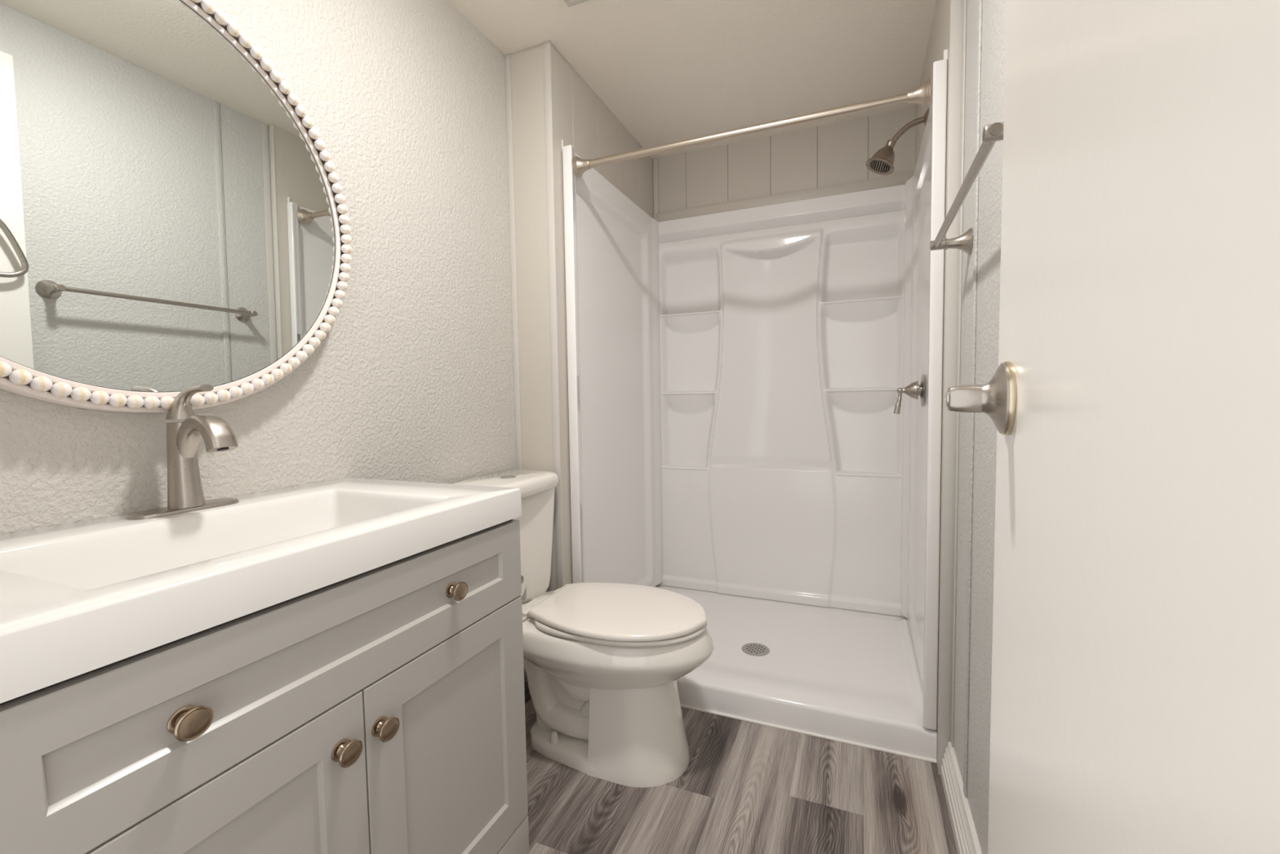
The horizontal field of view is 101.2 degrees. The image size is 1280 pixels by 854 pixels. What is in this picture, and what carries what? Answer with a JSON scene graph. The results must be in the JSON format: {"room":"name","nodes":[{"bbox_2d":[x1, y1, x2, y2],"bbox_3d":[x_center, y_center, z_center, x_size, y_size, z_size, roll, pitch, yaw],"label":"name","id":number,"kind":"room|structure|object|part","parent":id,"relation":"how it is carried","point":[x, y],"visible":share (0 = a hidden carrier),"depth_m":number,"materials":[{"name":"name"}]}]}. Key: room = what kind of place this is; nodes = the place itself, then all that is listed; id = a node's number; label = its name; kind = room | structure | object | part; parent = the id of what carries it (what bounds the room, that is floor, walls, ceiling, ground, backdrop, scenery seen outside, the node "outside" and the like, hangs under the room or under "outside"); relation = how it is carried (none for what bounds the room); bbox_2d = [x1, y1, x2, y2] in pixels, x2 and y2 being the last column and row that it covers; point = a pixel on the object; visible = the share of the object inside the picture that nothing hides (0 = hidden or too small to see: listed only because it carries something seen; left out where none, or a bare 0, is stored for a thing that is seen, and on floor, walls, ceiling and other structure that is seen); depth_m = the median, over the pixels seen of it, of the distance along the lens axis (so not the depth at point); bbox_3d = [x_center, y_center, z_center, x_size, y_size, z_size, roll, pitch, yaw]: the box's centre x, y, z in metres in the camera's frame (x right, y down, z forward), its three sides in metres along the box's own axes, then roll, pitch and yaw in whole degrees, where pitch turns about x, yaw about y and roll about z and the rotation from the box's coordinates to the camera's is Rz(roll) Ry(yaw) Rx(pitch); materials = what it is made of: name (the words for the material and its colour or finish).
{"room":"bathroom","nodes":[
{"label":"bathroom","id":0,"kind":"room"},
{"bbox_2d":[0,0,516,534],"bbox_3d":[-0.837,-0.125,1.109,0.100,2.253,1.757,0,3,23],"label":"wall","id":1,"kind":"structure","parent":0,"point":[412,379],"depth_m":1.36,"materials":[{"name":"grey paint"}]},
{"bbox_2d":[0,0,351,412],"bbox_3d":[-0.835,-0.405,0.883,0.071,0.761,0.761,0,3,23],"label":"wall mirror","id":2,"kind":"object","parent":1,"relation":"attached to","point":[174,220],"visible":0.97,"depth_m":0.89,"materials":[{"name":"mirror glass"},{"name":"white painted wood"}]},
{"bbox_2d":[510,43,657,591],"bbox_3d":[-0.210,-0.205,2.379,0.282,2.253,1.073,0,3,23],"label":"wall","id":3,"kind":"structure","parent":0,"point":[526,65],"depth_m":1.86,"materials":[{"name":"beige paint"}]},
{"bbox_2d":[504,53,527,682],"bbox_3d":[-0.445,-0.175,1.894,0.022,2.253,0.004,0,3,23],"label":"trim","id":4,"kind":"structure","parent":3,"relation":"attached to","point":[507,57],"depth_m":1.87,"materials":[{"name":"grey paint"}]},
{"bbox_2d":[542,40,564,589],"bbox_3d":[-0.296,-0.174,1.833,0.028,2.253,0.006,0,3,23],"label":"trim","id":5,"kind":"structure","parent":3,"relation":"attached to","point":[546,45],"depth_m":1.82,"materials":[{"name":"grey paint"}]},
{"bbox_2d":[447,0,936,158],"bbox_3d":[0.038,-1.325,1.253,1.590,0.100,2.830,0,3,23],"label":"ceiling","id":6,"kind":"structure","parent":0,"point":[669,71],"depth_m":1.84,"materials":[{"name":"white paint"}]},
{"bbox_2d":[564,0,589,7],"bbox_3d":[-0.146,-1.275,1.433,0.258,0.014,0.256,0,3,23],"label":"ceiling vent","id":7,"kind":"object","parent":6,"relation":"in","point":[570,3],"visible":1,"depth_m":1.58,"materials":[{"name":"grey paint"}]},
{"bbox_2d":[524,681,957,853],"bbox_3d":[-0.192,1.044,0.741,1.390,0.060,2.301,0,3,23],"label":"floor","id":8,"kind":"structure","parent":0,"point":[745,787],"depth_m":1.36,"materials":[{"name":"grey wood"}]},
{"bbox_2d":[0,519,528,853],"bbox_3d":[-0.608,0.609,0.857,0.519,0.808,0.760,0,3,23],"label":"vanity cabinet","id":9,"kind":"object","parent":8,"relation":"on","point":[381,709],"visible":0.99,"depth_m":0.68,"materials":[{"name":"grey paint"}]},
{"bbox_3d":[-0.472,0.309,0.551,0.023,0.033,0.035,0,3,23],"label":"knob","id":10,"kind":"part","parent":9,"relation":"part of","materials":[{"name":"silver metal"}]},
{"bbox_3d":[-0.472,0.626,0.593,0.018,0.478,0.375,0,3,23],"label":"door","id":11,"kind":"part","parent":9,"relation":"part of","materials":[{"name":"grey paint"}]},
{"bbox_3d":[-0.422,0.211,0.755,0.024,0.008,0.752,0,3,23],"label":"rail","id":12,"kind":"part","parent":9,"relation":"part of","materials":[{"name":"grey wood"}]},
{"bbox_2d":[0,477,521,703],"bbox_3d":[-0.625,0.203,0.839,0.503,0.113,0.764,0,3,23],"label":"countertop","id":13,"kind":"structure","parent":9,"relation":"on","point":[79,597],"depth_m":0.72,"materials":[{"name":"white stone"}]},
{"bbox_2d":[125,384,239,519],"bbox_3d":[-0.750,0.037,0.895,0.153,0.217,0.160,0,3,23],"label":"faucet","id":14,"kind":"object","parent":13,"relation":"on","point":[185,494],"visible":1,"depth_m":0.90,"materials":[{"name":"silver metal"}]},
{"bbox_3d":[-0.794,0.141,0.920,0.055,0.007,0.160,0,3,23],"label":"deck plate","id":15,"kind":"part","parent":14,"relation":"part of","materials":[{"name":"silver metal"}]},
{"bbox_3d":[-0.769,-0.043,0.898,0.099,0.058,0.039,0,3,23],"label":"handle","id":16,"kind":"part","parent":14,"relation":"part of","materials":[{"name":"silver metal"}]},
{"bbox_3d":[-0.745,0.051,0.894,0.142,0.145,0.041,0,3,23],"label":"spout","id":17,"kind":"part","parent":14,"relation":"part of","materials":[{"name":"silver metal"}]},
{"bbox_3d":[-0.398,0.441,0.713,0.023,0.033,0.035,0,3,23],"label":"knob","id":18,"kind":"part","parent":9,"relation":"part of","materials":[{"name":"silver metal"}]},
{"bbox_3d":[-0.374,0.442,0.772,0.023,0.033,0.035,0,3,23],"label":"knob","id":19,"kind":"part","parent":9,"relation":"part of","materials":[{"name":"silver metal"}]},
{"bbox_3d":[-0.325,0.604,0.944,0.018,0.478,0.382,0,3,23],"label":"door","id":20,"kind":"part","parent":9,"relation":"part of","materials":[{"name":"grey paint"}]},
{"bbox_3d":[-0.320,0.286,0.917,0.023,0.033,0.035,0,3,23],"label":"knob","id":21,"kind":"part","parent":9,"relation":"part of","materials":[{"name":"silver metal"}]},
{"bbox_3d":[-0.393,0.935,0.788,0.019,0.158,0.760,0,3,23],"label":"rail","id":22,"kind":"part","parent":9,"relation":"part of","materials":[{"name":"grey paint"}]},
{"bbox_3d":[-0.344,0.340,1.175,0.161,0.044,0.061,0,3,23],"label":"toilet paper holder","id":23,"kind":"object","parent":9,"relation":"attached to","visible":0},
{"bbox_2d":[520,566,527,600],"bbox_3d":[-0.321,0.356,1.190,0.098,0.092,0.080,0,3,23],"label":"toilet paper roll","id":24,"kind":"object","parent":23,"relation":"on","point":[523,574],"visible":0.1,"depth_m":1.20,"materials":[{"name":"white paper"}]},
{"bbox_2d":[453,470,713,787],"bbox_3d":[-0.152,0.561,1.590,0.761,0.808,0.387,0,3,23],"label":"toilet","id":25,"kind":"object","parent":8,"relation":"on","point":[603,663],"visible":0.91,"depth_m":1.46,"materials":[{"name":"white glazed porcelain"}]},
{"bbox_3d":[-0.419,0.186,1.678,0.196,0.051,0.380,0,3,23],"label":"tank lid","id":26,"kind":"part","parent":25,"relation":"part of","materials":[{"name":"white ceramic"}]},
{"bbox_3d":[-0.420,0.393,1.691,0.186,0.362,0.366,0,3,23],"label":"tank","id":27,"kind":"part","parent":25,"relation":"part of","materials":[{"name":"white ceramic"}]},
{"bbox_3d":[-0.049,0.534,1.546,0.506,0.020,0.372,0,3,23],"label":"lid","id":28,"kind":"part","parent":25,"relation":"part of","materials":[{"name":"white plastic"}]},
{"bbox_3d":[-0.048,0.555,1.546,0.496,0.014,0.362,0,3,23],"label":"seat","id":29,"kind":"part","parent":25,"relation":"part of","materials":[{"name":"white plastic"}]},
{"bbox_2d":[655,585,937,763],"bbox_3d":[0.474,0.879,2.134,1.174,0.096,0.912,0,3,23],"label":"shower pan","id":30,"kind":"object","parent":8,"relation":"on","point":[847,676],"visible":0.7,"depth_m":1.84,"materials":[{"name":"white plastic"}]},
{"bbox_2d":[561,48,947,729],"bbox_3d":[0.466,-0.091,2.104,1.179,1.881,0.959,0,3,23],"label":"shower surround","id":31,"kind":"object","parent":30,"relation":"on","point":[735,377],"visible":0.96,"depth_m":2.39,"materials":[{"name":"white plastic"}]},
{"bbox_3d":[-0.071,-0.102,2.294,0.040,1.862,0.898,0,3,23],"label":"panel","id":32,"kind":"part","parent":31,"relation":"part of","materials":[{"name":"white plastic"}]},
{"bbox_2d":[572,78,930,177],"bbox_3d":[0.288,-0.921,1.655,1.101,0.079,0.068,0,3,21],"label":"shower curtain rod","id":33,"kind":"object","parent":31,"relation":"attached to","point":[921,95],"visible":1,"depth_m":1.61,"materials":[{"name":"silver metal"}]},
{"bbox_3d":[0.288,-0.921,1.655,1.040,0.035,0.026,0,3,21],"label":"rod","id":34,"kind":"part","parent":33,"relation":"part of","materials":[{"name":"silver metal"}]},
{"bbox_3d":[0.628,-0.102,2.504,1.156,1.854,0.097,0,3,23],"label":"panel","id":35,"kind":"part","parent":31,"relation":"part of","materials":[{"name":"white plastic"}]},
{"bbox_2d":[893,373,924,413],"bbox_3d":[0.946,-0.116,1.856,0.091,0.141,0.114,0,3,23],"label":"shower valve","id":36,"kind":"object","parent":31,"relation":"attached to","point":[913,389],"visible":1,"depth_m":1.83,"materials":[{"name":"silver metal"}]},
{"bbox_3d":[0.918,-0.093,1.866,0.033,0.094,0.021,-1,3,-5],"label":"lever","id":37,"kind":"part","parent":36,"relation":"part of","materials":[{"name":"silver metal"}]},
{"bbox_3d":[0.982,-0.095,1.856,0.037,1.862,0.898,0,3,23],"label":"panel","id":38,"kind":"part","parent":31,"relation":"part of","materials":[{"name":"white plastic"}]},
{"bbox_2d":[657,106,915,213],"bbox_3d":[0.616,-1.190,2.451,1.184,0.322,0.016,0,3,23],"label":"wall","id":39,"kind":"structure","parent":0,"point":[836,153],"depth_m":2.42,"materials":[{"name":"beige wood"}]},
{"bbox_2d":[653,157,658,213],"bbox_3d":[0.080,-1.215,2.658,0.025,0.277,0.012,0,3,23],"label":"trim","id":40,"kind":"structure","parent":39,"relation":"attached to","point":[655,182],"depth_m":2.65,"materials":[{"name":"beige wood"}]},
{"bbox_2d":[653,173,913,222],"bbox_3d":[0.614,-1.050,2.442,1.180,0.045,0.018,0,3,23],"label":"trim","id":41,"kind":"structure","parent":39,"relation":"attached to","point":[900,180],"depth_m":2.41,"materials":[{"name":"beige wood"}]},
{"bbox_2d":[914,0,1006,853],"bbox_3d":[0.731,-0.146,1.037,0.128,2.253,2.830,0,3,23],"label":"wall","id":42,"kind":"structure","parent":0,"point":[993,11],"depth_m":1.14,"materials":[{"name":"grey paint"}]},
{"bbox_2d":[865,108,928,175],"bbox_3d":[0.890,-0.985,1.821,0.199,0.191,0.099,0,3,23],"label":"showerhead","id":43,"kind":"object","parent":42,"relation":"attached to","point":[882,162],"visible":0.98,"depth_m":1.82,"materials":[{"name":"silver metal"}]},
{"bbox_3d":[0.927,-1.021,1.812,0.124,0.078,0.019,0,3,23],"label":"arm","id":44,"kind":"part","parent":43,"relation":"part of","materials":[{"name":"silver metal"}]},
{"bbox_2d":[937,0,963,775],"bbox_3d":[0.819,-0.167,1.381,0.031,2.253,0.006,0,3,23],"label":"trim","id":45,"kind":"structure","parent":42,"relation":"attached to","point":[956,6],"depth_m":1.38,"materials":[{"name":"grey paint"}]},
{"bbox_2d":[950,0,966,746],"bbox_3d":[0.823,-0.218,1.356,0.004,2.148,0.027,0,3,23],"label":"trim","id":46,"kind":"structure","parent":42,"relation":"attached to","point":[964,26],"depth_m":1.36,"materials":[{"name":"grey paint"}]},
{"bbox_2d":[940,741,982,853],"bbox_3d":[0.522,0.954,0.679,0.025,0.104,1.642,0,3,23],"label":"baseboard","id":47,"kind":"structure","parent":42,"relation":"attached to","point":[966,838],"depth_m":1.25,"materials":[{"name":"white wood"}]},
{"bbox_2d":[929,121,1004,254],"bbox_3d":[0.623,-0.418,0.975,0.084,0.060,0.647,0,3,23],"label":"towel bar","id":48,"kind":"object","parent":42,"relation":"attached to","point":[992,133],"visible":0.6,"depth_m":0.93,"materials":[{"name":"silver metal"}]},
{"bbox_3d":[0.736,-0.434,1.245,0.084,0.060,0.060,0,3,23],"label":"post","id":49,"kind":"part","parent":48,"relation":"part of","materials":[{"name":"silver metal"}]},
{"bbox_3d":[0.510,-0.401,0.704,0.084,0.060,0.060,0,3,23],"label":"post","id":50,"kind":"part","parent":48,"relation":"part of","materials":[{"name":"silver metal"}]},
{"bbox_2d":[963,0,982,796],"bbox_3d":[0.749,-0.207,1.178,0.005,2.148,0.020,0,3,23],"label":"trim","id":51,"kind":"structure","parent":42,"relation":"attached to","point":[980,2],"depth_m":1.18,"materials":[{"name":"smooth white paint"}]},
{"bbox_3d":[0.114,-0.069,-0.171,0.140,2.253,0.120,0,3,23],"label":"wall","id":52,"kind":"structure","parent":0,"visible":0},
{"bbox_2d":[945,0,1279,853],"bbox_3d":[0.192,0.016,0.186,0.082,2.018,0.601,0,3,23],"label":"door","id":53,"kind":"structure","parent":52,"relation":"in","point":[1131,400],"depth_m":0.19,"materials":[{"name":"white"}]},
{"bbox_3d":[0.260,-0.022,0.420,0.024,0.022,0.021,0,3,23],"label":"knob","id":54,"kind":"part","parent":53,"relation":"part of","materials":[{"name":"silver metal"}]}
]}

